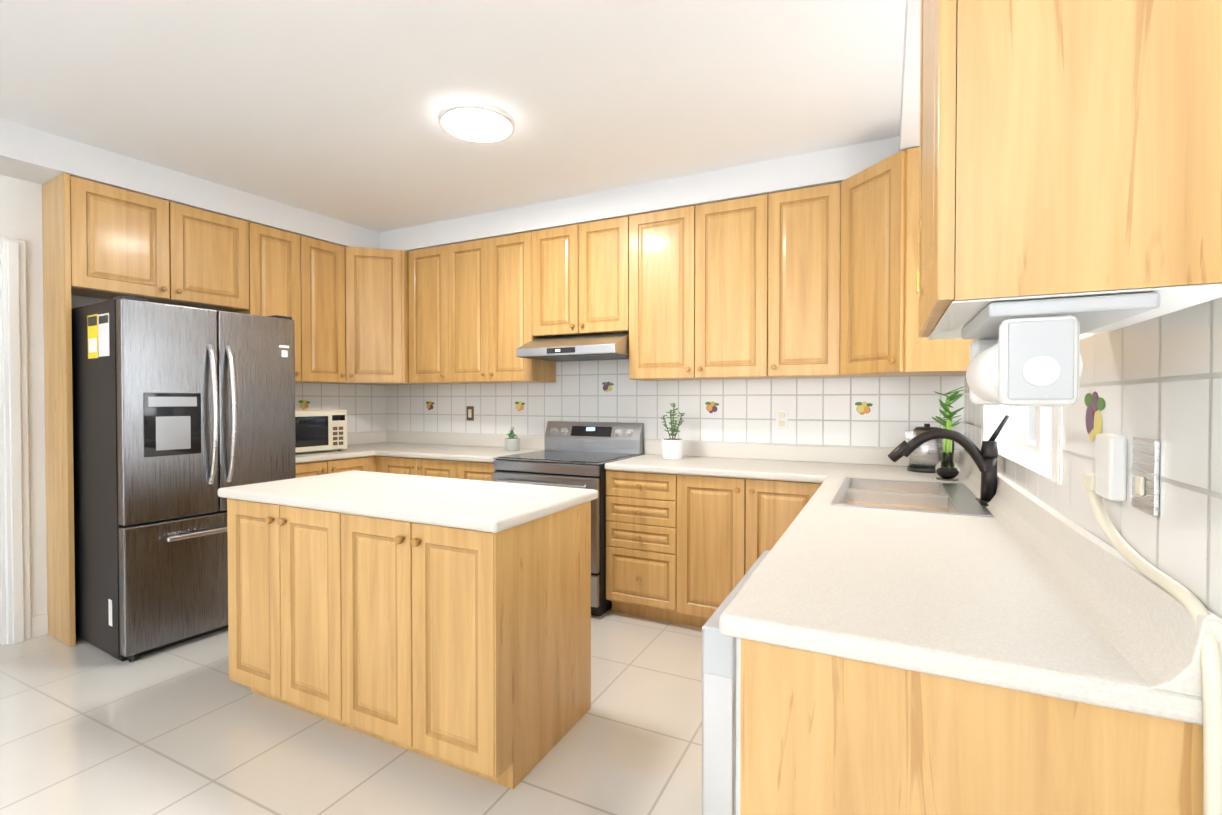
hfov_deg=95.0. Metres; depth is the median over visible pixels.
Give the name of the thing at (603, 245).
upper cabinet
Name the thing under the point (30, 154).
soffit
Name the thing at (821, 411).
tile backsplash
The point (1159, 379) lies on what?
tile backsplash
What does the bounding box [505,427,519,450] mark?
succulent plant
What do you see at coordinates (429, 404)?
decal
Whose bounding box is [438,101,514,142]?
ceiling light
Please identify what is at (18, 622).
door frame
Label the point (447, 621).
kitchen island
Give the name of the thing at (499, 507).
island countertop
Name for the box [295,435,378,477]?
base cabinet
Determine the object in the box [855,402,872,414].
decal
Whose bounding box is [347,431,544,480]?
base cabinet
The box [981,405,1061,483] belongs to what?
window
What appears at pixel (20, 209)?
wall
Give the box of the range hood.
[516,332,628,361]
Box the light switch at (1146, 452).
[1132,437,1159,516]
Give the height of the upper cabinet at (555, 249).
0.730 m
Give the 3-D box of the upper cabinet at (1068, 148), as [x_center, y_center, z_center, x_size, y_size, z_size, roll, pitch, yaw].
[0.694,-0.664,0.902,0.321,1.040,0.510,0,1,26]
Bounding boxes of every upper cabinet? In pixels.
[42,173,173,303]
[170,201,249,311]
[236,222,305,382]
[306,237,345,383]
[346,247,373,383]
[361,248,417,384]
[406,245,445,383]
[446,238,489,383]
[490,231,555,382]
[534,224,577,338]
[578,216,629,334]
[629,205,697,380]
[698,194,769,379]
[770,183,837,378]
[834,148,909,375]
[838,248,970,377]
[910,0,1221,347]
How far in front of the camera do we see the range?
3.50 m
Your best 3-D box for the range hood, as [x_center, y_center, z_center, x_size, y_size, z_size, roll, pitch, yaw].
[-0.194,-0.411,3.787,0.728,0.156,0.503,0,1,26]
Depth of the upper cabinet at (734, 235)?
3.27 m
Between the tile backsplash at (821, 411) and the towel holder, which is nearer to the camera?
the towel holder
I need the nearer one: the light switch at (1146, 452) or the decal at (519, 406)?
the light switch at (1146, 452)
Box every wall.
[0,175,378,643]
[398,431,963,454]
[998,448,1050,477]
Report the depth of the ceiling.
2.43 m
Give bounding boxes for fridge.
[71,295,295,661]
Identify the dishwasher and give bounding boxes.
[702,550,769,814]
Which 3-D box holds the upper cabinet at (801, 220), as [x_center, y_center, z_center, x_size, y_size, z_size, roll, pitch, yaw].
[1.132,-0.695,3.235,0.386,1.040,0.313,0,1,26]
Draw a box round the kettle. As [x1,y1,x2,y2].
[904,423,954,472]
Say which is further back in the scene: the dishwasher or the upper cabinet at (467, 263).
the upper cabinet at (467, 263)
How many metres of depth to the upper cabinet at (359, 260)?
4.30 m
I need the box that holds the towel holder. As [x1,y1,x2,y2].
[962,292,1159,406]
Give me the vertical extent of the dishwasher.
0.869 m
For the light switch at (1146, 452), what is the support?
attached to the tile backsplash at (1159, 379)
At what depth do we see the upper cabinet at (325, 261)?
4.14 m
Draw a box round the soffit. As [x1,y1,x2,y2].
[0,0,920,251]
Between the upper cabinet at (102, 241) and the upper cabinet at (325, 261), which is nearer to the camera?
the upper cabinet at (102, 241)
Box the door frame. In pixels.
[0,236,47,644]
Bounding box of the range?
[493,421,643,616]
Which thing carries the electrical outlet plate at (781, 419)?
attached to the tile backsplash at (821, 411)
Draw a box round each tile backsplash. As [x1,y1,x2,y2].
[295,383,386,432]
[387,359,958,449]
[959,297,1221,617]
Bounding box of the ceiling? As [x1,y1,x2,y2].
[0,0,905,231]
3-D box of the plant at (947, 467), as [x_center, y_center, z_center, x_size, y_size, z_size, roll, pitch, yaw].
[1.575,0.117,2.612,0.147,0.440,0.148,0,1,26]
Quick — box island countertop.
[218,470,597,533]
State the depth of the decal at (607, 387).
3.99 m
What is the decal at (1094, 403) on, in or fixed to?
attached to the tile backsplash at (1159, 379)
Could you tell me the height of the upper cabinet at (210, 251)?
0.580 m
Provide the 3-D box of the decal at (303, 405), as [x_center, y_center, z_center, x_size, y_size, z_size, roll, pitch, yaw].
[-2.366,-0.021,4.324,0.002,0.076,0.090,0,1,29]
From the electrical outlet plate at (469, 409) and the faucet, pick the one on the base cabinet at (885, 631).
the faucet
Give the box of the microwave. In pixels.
[295,410,346,452]
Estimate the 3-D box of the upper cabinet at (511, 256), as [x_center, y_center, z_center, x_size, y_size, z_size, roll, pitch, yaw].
[-0.651,-0.707,4.114,0.379,1.040,0.313,0,1,26]
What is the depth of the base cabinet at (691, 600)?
3.11 m
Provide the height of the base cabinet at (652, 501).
1.011 m
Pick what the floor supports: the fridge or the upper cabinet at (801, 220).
the fridge
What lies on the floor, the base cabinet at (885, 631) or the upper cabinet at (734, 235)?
the base cabinet at (885, 631)
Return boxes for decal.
[298,400,309,409]
[426,401,433,409]
[515,401,524,410]
[602,382,613,391]
[705,401,718,412]
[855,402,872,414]
[1084,391,1104,441]
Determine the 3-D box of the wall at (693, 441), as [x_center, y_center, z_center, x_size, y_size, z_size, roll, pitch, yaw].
[-0.211,-0.087,4.171,5.115,2.640,0.140,0,1,26]
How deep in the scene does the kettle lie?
2.87 m
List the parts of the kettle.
handle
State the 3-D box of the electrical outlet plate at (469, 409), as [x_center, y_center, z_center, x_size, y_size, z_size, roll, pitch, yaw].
[-1.142,0.048,4.539,0.072,0.116,0.008,0,1,26]
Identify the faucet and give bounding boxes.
[888,415,1009,506]
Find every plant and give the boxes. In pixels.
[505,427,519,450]
[661,403,684,459]
[932,386,965,480]
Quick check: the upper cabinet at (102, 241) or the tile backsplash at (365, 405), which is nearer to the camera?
the upper cabinet at (102, 241)
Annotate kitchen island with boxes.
[218,494,590,788]
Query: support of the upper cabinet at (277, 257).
attached to the wall at (20, 209)
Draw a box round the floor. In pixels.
[0,608,701,814]
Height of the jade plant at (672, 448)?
0.354 m
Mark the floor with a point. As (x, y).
(188, 727)
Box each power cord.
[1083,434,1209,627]
[1200,635,1221,814]
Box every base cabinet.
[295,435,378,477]
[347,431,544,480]
[605,440,698,623]
[683,583,698,626]
[699,415,1221,814]
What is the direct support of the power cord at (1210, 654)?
attached to the base cabinet at (885, 631)
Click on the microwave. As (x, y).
(320, 430)
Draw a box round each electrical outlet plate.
[466,406,473,420]
[776,410,787,428]

